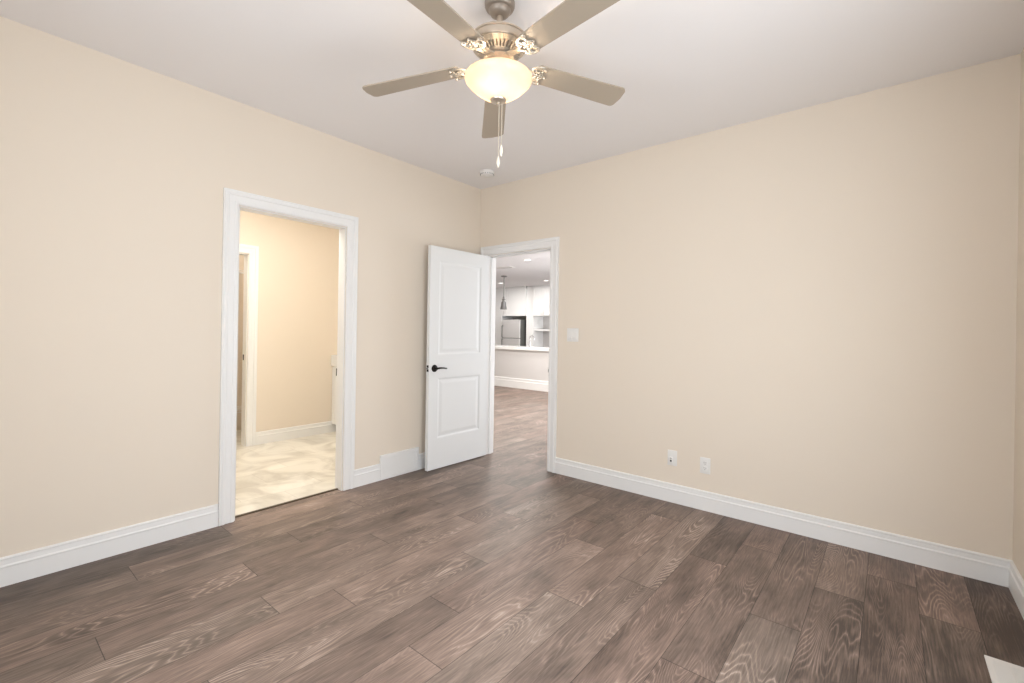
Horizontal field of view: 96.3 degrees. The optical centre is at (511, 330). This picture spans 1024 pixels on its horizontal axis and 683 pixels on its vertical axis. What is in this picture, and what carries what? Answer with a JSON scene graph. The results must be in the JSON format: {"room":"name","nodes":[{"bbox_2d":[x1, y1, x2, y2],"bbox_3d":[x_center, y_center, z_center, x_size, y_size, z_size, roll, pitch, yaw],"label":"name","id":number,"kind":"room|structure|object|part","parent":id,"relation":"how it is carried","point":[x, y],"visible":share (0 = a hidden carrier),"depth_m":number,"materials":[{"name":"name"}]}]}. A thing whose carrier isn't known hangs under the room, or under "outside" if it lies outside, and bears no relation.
{"room":"empty bedroom","nodes":[
{"label":"empty bedroom","id":0,"kind":"room"},
{"bbox_2d":[236,255,243,429],"bbox_3d":[-3.511,-0.152,4.858,0.900,2.740,2.100,1,0,40],"label":"wall","id":1,"kind":"structure","parent":0,"point":[241,257],"depth_m":5.63,"materials":[{"name":"paint"}]},
{"bbox_2d":[0,16,480,557],"bbox_3d":[-1.721,-0.123,3.174,0.095,2.740,4.220,1,0,40],"label":"wall","id":2,"kind":"structure","parent":0,"point":[114,172],"depth_m":2.61,"materials":[{"name":"paint"}]},
{"bbox_2d":[0,452,424,587],"bbox_3d":[-1.661,1.179,3.185,0.016,0.140,4.100,1,0,40],"label":"baseboard","id":3,"kind":"structure","parent":2,"relation":"attached to","point":[23,566],"depth_m":2.52,"materials":[{"name":"white paint"}]},
{"bbox_2d":[235,488,337,517],"bbox_3d":[-1.620,1.246,3.337,0.020,0.007,0.768,1,0,40],"label":"trim","id":4,"kind":"structure","parent":2,"relation":"attached to","point":[276,505],"depth_m":3.30,"materials":[{"name":"brown metal"}]},
{"bbox_2d":[218,187,358,525],"bbox_3d":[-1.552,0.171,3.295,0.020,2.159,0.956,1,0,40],"label":"trim","id":5,"kind":"structure","parent":2,"relation":"attached to","point":[232,198],"depth_m":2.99,"materials":[{"name":"white paint"}]},
{"bbox_2d":[379,447,418,480],"bbox_3d":[-0.981,1.155,4.007,0.019,0.208,0.405,1,0,40],"label":"air vent","id":6,"kind":"object","parent":2,"relation":"in","point":[397,463],"visible":1,"depth_m":3.99,"materials":[{"name":"white metal"}]},
{"bbox_2d":[239,210,338,446],"bbox_3d":[-2.839,-0.141,4.887,0.100,2.740,3.000,1,0,40],"label":"wall","id":7,"kind":"structure","parent":0,"point":[299,261],"depth_m":5.23,"materials":[{"name":"paint"}]},
{"bbox_2d":[239,244,258,446],"bbox_3d":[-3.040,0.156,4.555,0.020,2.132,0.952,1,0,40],"label":"trim","id":8,"kind":"structure","parent":7,"relation":"attached to","point":[253,251],"depth_m":4.88,"materials":[{"name":"white paint"}]},
{"bbox_2d":[256,421,335,444],"bbox_3d":[-2.815,1.160,4.850,0.016,0.140,3.000,1,0,40],"label":"baseboard","id":9,"kind":"structure","parent":7,"relation":"attached to","point":[262,437],"depth_m":5.24,"materials":[{"name":"white paint"}]},
{"bbox_2d":[0,386,1023,682],"bbox_3d":[-0.657,1.273,8.188,12.400,0.024,13.100,1,0,40],"label":"floor","id":10,"kind":"structure","parent":0,"point":[499,566],"depth_m":2.20,"materials":[{"name":"brown wood"}]},
{"bbox_2d":[331,355,336,424],"bbox_3d":[-1.590,0.776,5.419,1.170,0.940,0.566,1,0,40],"label":"vanity","id":11,"kind":"object","parent":10,"relation":"on","point":[333,357],"visible":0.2,"depth_m":5.56,"materials":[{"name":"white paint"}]},
{"bbox_2d":[331,355,336,366],"bbox_3d":[-1.579,0.373,5.426,1.170,0.135,0.550,1,0,40],"label":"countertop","id":12,"kind":"structure","parent":11,"relation":"on","point":[333,357],"depth_m":5.54,"materials":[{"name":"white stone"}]},
{"bbox_2d":[495,316,512,344],"bbox_3d":[-0.425,0.384,16.097,0.670,1.768,0.619,1,0,40],"label":"pantry cabinet","id":13,"kind":"object","parent":10,"relation":"on","point":[498,319],"visible":0.24,"depth_m":15.74,"materials":[{"name":"white paint"}]},
{"bbox_2d":[501,320,525,345],"bbox_3d":[0.165,0.448,15.431,0.750,1.620,0.817,1,0,40],"label":"refrigerator","id":14,"kind":"object","parent":10,"relation":"on","point":[513,331],"visible":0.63,"depth_m":15.12,"materials":[{"name":"grey metal"}]},
{"bbox_3d":[-0.043,0.750,15.185,0.750,0.990,0.065,1,0,40],"label":"door","id":15,"kind":"part","parent":14,"relation":"part of","materials":[{"name":"silver metal"}]},
{"bbox_3d":[-0.030,-0.063,15.185,0.750,0.605,0.065,1,0,40],"label":"freezer door","id":16,"kind":"part","parent":14,"relation":"part of","materials":[{"name":"silver metal"}]},
{"bbox_2d":[526,286,542,346],"bbox_3d":[0.753,-0.082,15.171,0.285,2.738,0.559,1,0,40],"label":"panel","id":17,"kind":"object","parent":10,"relation":"on","point":[532,322],"visible":0.33,"depth_m":14.99,"materials":[{"name":"white paint"}]},
{"bbox_2d":[984,655,1023,682],"bbox_3d":[1.852,1.303,1.679,0.140,0.005,0.310,1,0,40],"label":"floor vent","id":18,"kind":"object","parent":10,"relation":"in","point":[1000,671],"visible":1,"depth_m":1.75,"materials":[{"name":"white plastic"}]},
{"bbox_2d":[0,0,1023,287],"bbox_3d":[-0.565,-1.524,8.150,12.520,0.100,13.340,1,0,40],"label":"ceiling","id":19,"kind":"structure","parent":0,"point":[685,68],"depth_m":2.47,"materials":[{"name":"paint"}]},
{"bbox_2d":[480,169,494,177],"bbox_3d":[-0.230,-1.445,4.237,0.140,0.048,0.140,1,0,40],"label":"smoke detector","id":20,"kind":"object","parent":19,"relation":"attached to","point":[485,173],"visible":1,"depth_m":4.19,"materials":[{"name":"white plastic"}]},
{"bbox_2d":[362,0,624,167],"bbox_3d":[-0.059,-1.097,2.013,1.246,0.738,1.242,1,0,40],"label":"ceiling fan","id":21,"kind":"object","parent":19,"relation":"hanging from","point":[498,78],"visible":1,"depth_m":1.98,"materials":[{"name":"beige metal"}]},
{"bbox_3d":[-0.464,-1.161,2.142,0.475,0.066,0.127,1,0,13],"label":"blade","id":22,"kind":"part","parent":21,"relation":"part of","materials":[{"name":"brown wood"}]},
{"bbox_3d":[-0.274,-1.180,1.692,0.127,0.039,0.475,1,0,31],"label":"blade","id":23,"kind":"part","parent":21,"relation":"part of","materials":[{"name":"brown wood"}]},
{"bbox_3d":[-0.191,-1.186,2.080,0.183,0.054,0.111,1,0,13],"label":"blade arm","id":24,"kind":"part","parent":21,"relation":"part of","materials":[{"name":"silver metal"}]},
{"bbox_3d":[-0.123,-1.192,1.927,0.112,0.045,0.184,1,0,40],"label":"blade arm","id":25,"kind":"part","parent":21,"relation":"part of","materials":[{"name":"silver metal"}]},
{"bbox_3d":[-0.095,-1.159,2.462,0.127,0.068,0.475,1,0,-5],"label":"blade","id":26,"kind":"part","parent":21,"relation":"part of","materials":[{"name":"brown wood"}]},
{"bbox_3d":[-0.060,-1.083,2.048,0.302,0.110,0.302,1,0,40],"label":"lamp shade","id":27,"kind":"part","parent":21,"relation":"part of","materials":[{"name":"white glass"}]},
{"bbox_3d":[-0.059,-0.893,2.048,0.004,0.230,0.004,1,0,40],"label":"pull chain","id":28,"kind":"part","parent":21,"relation":"part of","materials":[{"name":"beige"}]},
{"bbox_3d":[-0.046,-0.921,2.048,0.004,0.186,0.004,1,0,40],"label":"pull chain","id":29,"kind":"part","parent":21,"relation":"part of","materials":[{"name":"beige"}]},
{"bbox_3d":[0.022,-1.194,1.937,0.184,0.040,0.112,1,0,40],"label":"blade arm","id":30,"kind":"part","parent":21,"relation":"part of","materials":[{"name":"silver metal"}]},
{"bbox_3d":[0.067,-1.189,2.100,0.183,0.047,0.111,1,0,-23],"label":"blade arm","id":31,"kind":"part","parent":21,"relation":"part of","materials":[{"name":"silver metal"}]},
{"bbox_3d":[0.213,-1.190,1.734,0.127,0.026,0.475,1,0,-41],"label":"blade","id":32,"kind":"part","parent":21,"relation":"part of","materials":[{"name":"brown wood"}]},
{"bbox_3d":[0.324,-1.177,2.209,0.475,0.043,0.127,1,0,-23],"label":"blade","id":33,"kind":"part","parent":21,"relation":"part of","materials":[{"name":"brown wood"}]},
{"bbox_2d":[500,276,506,309],"bbox_3d":[-0.218,-1.021,12.290,0.200,0.895,0.200,1,0,40],"label":"pendant lamp","id":34,"kind":"object","parent":19,"relation":"hanging from","point":[503,303],"visible":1,"depth_m":12.24,"materials":[{"name":"grey metal"}]},
{"bbox_3d":[-0.222,-0.746,12.290,0.200,0.345,0.200,1,0,40],"label":"lamp shade","id":35,"kind":"part","parent":34,"relation":"part of","materials":[{"name":"grey metal"}]},
{"bbox_2d":[496,266,514,268],"bbox_3d":[-0.173,-1.462,10.639,0.480,0.012,0.200,1,0,40],"label":"ceiling vent","id":36,"kind":"object","parent":19,"relation":"in","point":[506,266],"visible":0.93,"depth_m":10.56,"materials":[{"name":"white plastic"}]},
{"bbox_2d":[494,349,548,380],"bbox_3d":[0.307,0.855,10.134,3.400,0.850,0.120,1,0,40],"label":"wall","id":37,"kind":"structure","parent":0,"point":[520,364],"depth_m":10.12,"materials":[{"name":"white paint"}]},
{"bbox_2d":[494,376,547,391],"bbox_3d":[0.258,1.171,10.082,3.400,0.217,0.016,1,0,40],"label":"baseboard","id":38,"kind":"structure","parent":37,"relation":"attached to","point":[536,385],"depth_m":10.11,"materials":[{"name":"white paint"}]},
{"bbox_2d":[513,288,548,346],"bbox_3d":[2.691,-0.051,14.013,10.120,2.740,0.120,1,0,40],"label":"wall","id":39,"kind":"structure","parent":0,"point":[545,318],"depth_m":15.24,"materials":[{"name":"white paint"}]},
{"bbox_2d":[495,286,526,316],"bbox_3d":[-0.028,-0.979,15.759,1.680,0.968,0.663,1,0,40],"label":"upper cabinet","id":40,"kind":"object","parent":39,"relation":"attached to","point":[516,297],"visible":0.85,"depth_m":15.35,"materials":[{"name":"white paint"}]},
{"bbox_3d":[-0.534,-0.953,15.813,0.823,0.890,0.026,1,0,40],"label":"door","id":41,"kind":"part","parent":40,"relation":"part of","materials":[{"name":"white paint"}]},
{"bbox_3d":[-0.208,-1.431,15.532,1.680,0.070,0.055,1,0,40],"label":"crown moulding","id":42,"kind":"part","parent":40,"relation":"part of","materials":[{"name":"white paint"}]},
{"bbox_3d":[0.113,-0.942,15.279,0.843,0.890,0.026,1,0,40],"label":"door","id":43,"kind":"part","parent":40,"relation":"part of","materials":[{"name":"white paint"}]},
{"bbox_2d":[532,285,549,315],"bbox_3d":[1.206,-0.959,14.741,0.920,0.968,0.663,1,0,40],"label":"upper cabinet","id":44,"kind":"object","parent":39,"relation":"attached to","point":[541,293],"visible":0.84,"depth_m":14.58,"materials":[{"name":"white paint"}]},
{"bbox_3d":[0.831,-0.930,14.686,0.403,0.890,0.026,1,0,40],"label":"door","id":45,"kind":"part","parent":44,"relation":"part of","materials":[{"name":"white paint"}]},
{"bbox_3d":[1.026,-1.411,14.514,0.920,0.070,0.055,1,0,40],"label":"crown moulding","id":46,"kind":"part","parent":44,"relation":"part of","materials":[{"name":"white paint"}]},
{"bbox_3d":[1.185,-0.925,14.394,0.503,0.890,0.026,1,0,40],"label":"door","id":47,"kind":"part","parent":44,"relation":"part of","materials":[{"name":"white paint"}]},
{"bbox_2d":[480,54,1020,559],"bbox_3d":[-2.109,-0.129,6.306,12.520,2.740,0.120,1,0,40],"label":"wall","id":48,"kind":"structure","parent":0,"point":[817,304],"depth_m":2.91,"materials":[{"name":"paint"}]},
{"bbox_2d":[425,245,488,470],"bbox_3d":[-0.506,0.248,4.387,0.138,2.018,0.779,1,0,41],"label":"door","id":49,"kind":"structure","parent":48,"relation":"in","point":[458,281],"depth_m":4.34,"materials":[{"name":"white paint"}]},
{"bbox_3d":[-0.654,0.340,4.148,0.052,0.066,0.146,1,0,41],"label":"handle","id":50,"kind":"part","parent":49,"relation":"part of","materials":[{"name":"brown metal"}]},
{"bbox_2d":[486,248,550,454],"bbox_3d":[0.078,0.256,4.497,0.784,2.041,0.120,1,0,40],"label":"trim","id":51,"kind":"structure","parent":48,"relation":"attached to","point":[492,258],"depth_m":4.73,"materials":[{"name":"white paint"}]},
{"bbox_2d":[480,236,559,472],"bbox_3d":[0.034,0.210,4.444,0.964,2.131,0.020,1,0,40],"label":"trim","id":52,"kind":"structure","parent":48,"relation":"attached to","point":[553,242],"depth_m":4.17,"materials":[{"name":"white paint"}]},
{"bbox_2d":[567,328,578,341],"bbox_3d":[0.534,0.037,4.039,0.118,0.118,0.012,1,0,40],"label":"light switch","id":53,"kind":"object","parent":48,"relation":"attached to","point":[572,333],"visible":1,"depth_m":4.04,"materials":[{"name":"white plastic"}]},
{"bbox_2d":[667,450,676,465],"bbox_3d":[1.210,0.962,3.468,0.072,0.116,0.014,1,0,40],"label":"wall jack","id":54,"kind":"object","parent":48,"relation":"attached to","point":[672,455],"visible":1,"depth_m":3.47,"materials":[{"name":"white plastic"}]},
{"bbox_2d":[700,457,709,474],"bbox_3d":[1.397,0.976,3.317,0.072,0.116,0.008,1,0,40],"label":"wall outlet","id":55,"kind":"object","parent":48,"relation":"attached to","point":[704,462],"visible":1,"depth_m":3.31,"materials":[{"name":"white plastic"}]},
{"bbox_2d":[555,457,1010,587],"bbox_3d":[1.103,1.223,3.551,3.784,0.140,0.016,1,0,40],"label":"baseboard","id":56,"kind":"structure","parent":48,"relation":"attached to","point":[967,563],"depth_m":2.89,"materials":[{"name":"white paint"}]},
{"bbox_2d":[1013,48,1023,579],"bbox_3d":[1.293,-0.074,0.687,0.120,2.740,4.220,1,0,40],"label":"wall","id":57,"kind":"structure","parent":0,"point":[1018,509],"depth_m":2.29,"materials":[{"name":"paint"}]},
{"bbox_2d":[1008,560,1023,618],"bbox_3d":[1.257,1.226,0.777,0.016,0.140,4.100,1,0,40],"label":"baseboard","id":58,"kind":"structure","parent":57,"relation":"attached to","point":[1016,582],"depth_m":2.21,"materials":[{"name":"white paint"}]},
{"bbox_3d":[0.542,0.860,10.419,3.400,0.849,0.617,1,0,40],"label":"base cabinet","id":59,"kind":"object","parent":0,"visible":0},
{"bbox_2d":[495,345,548,351],"bbox_3d":[0.516,0.404,10.356,3.430,0.060,0.800,1,0,40],"label":"countertop","id":60,"kind":"structure","parent":59,"relation":"on","point":[508,347],"depth_m":10.22,"materials":[{"name":"white stone"}]}
]}

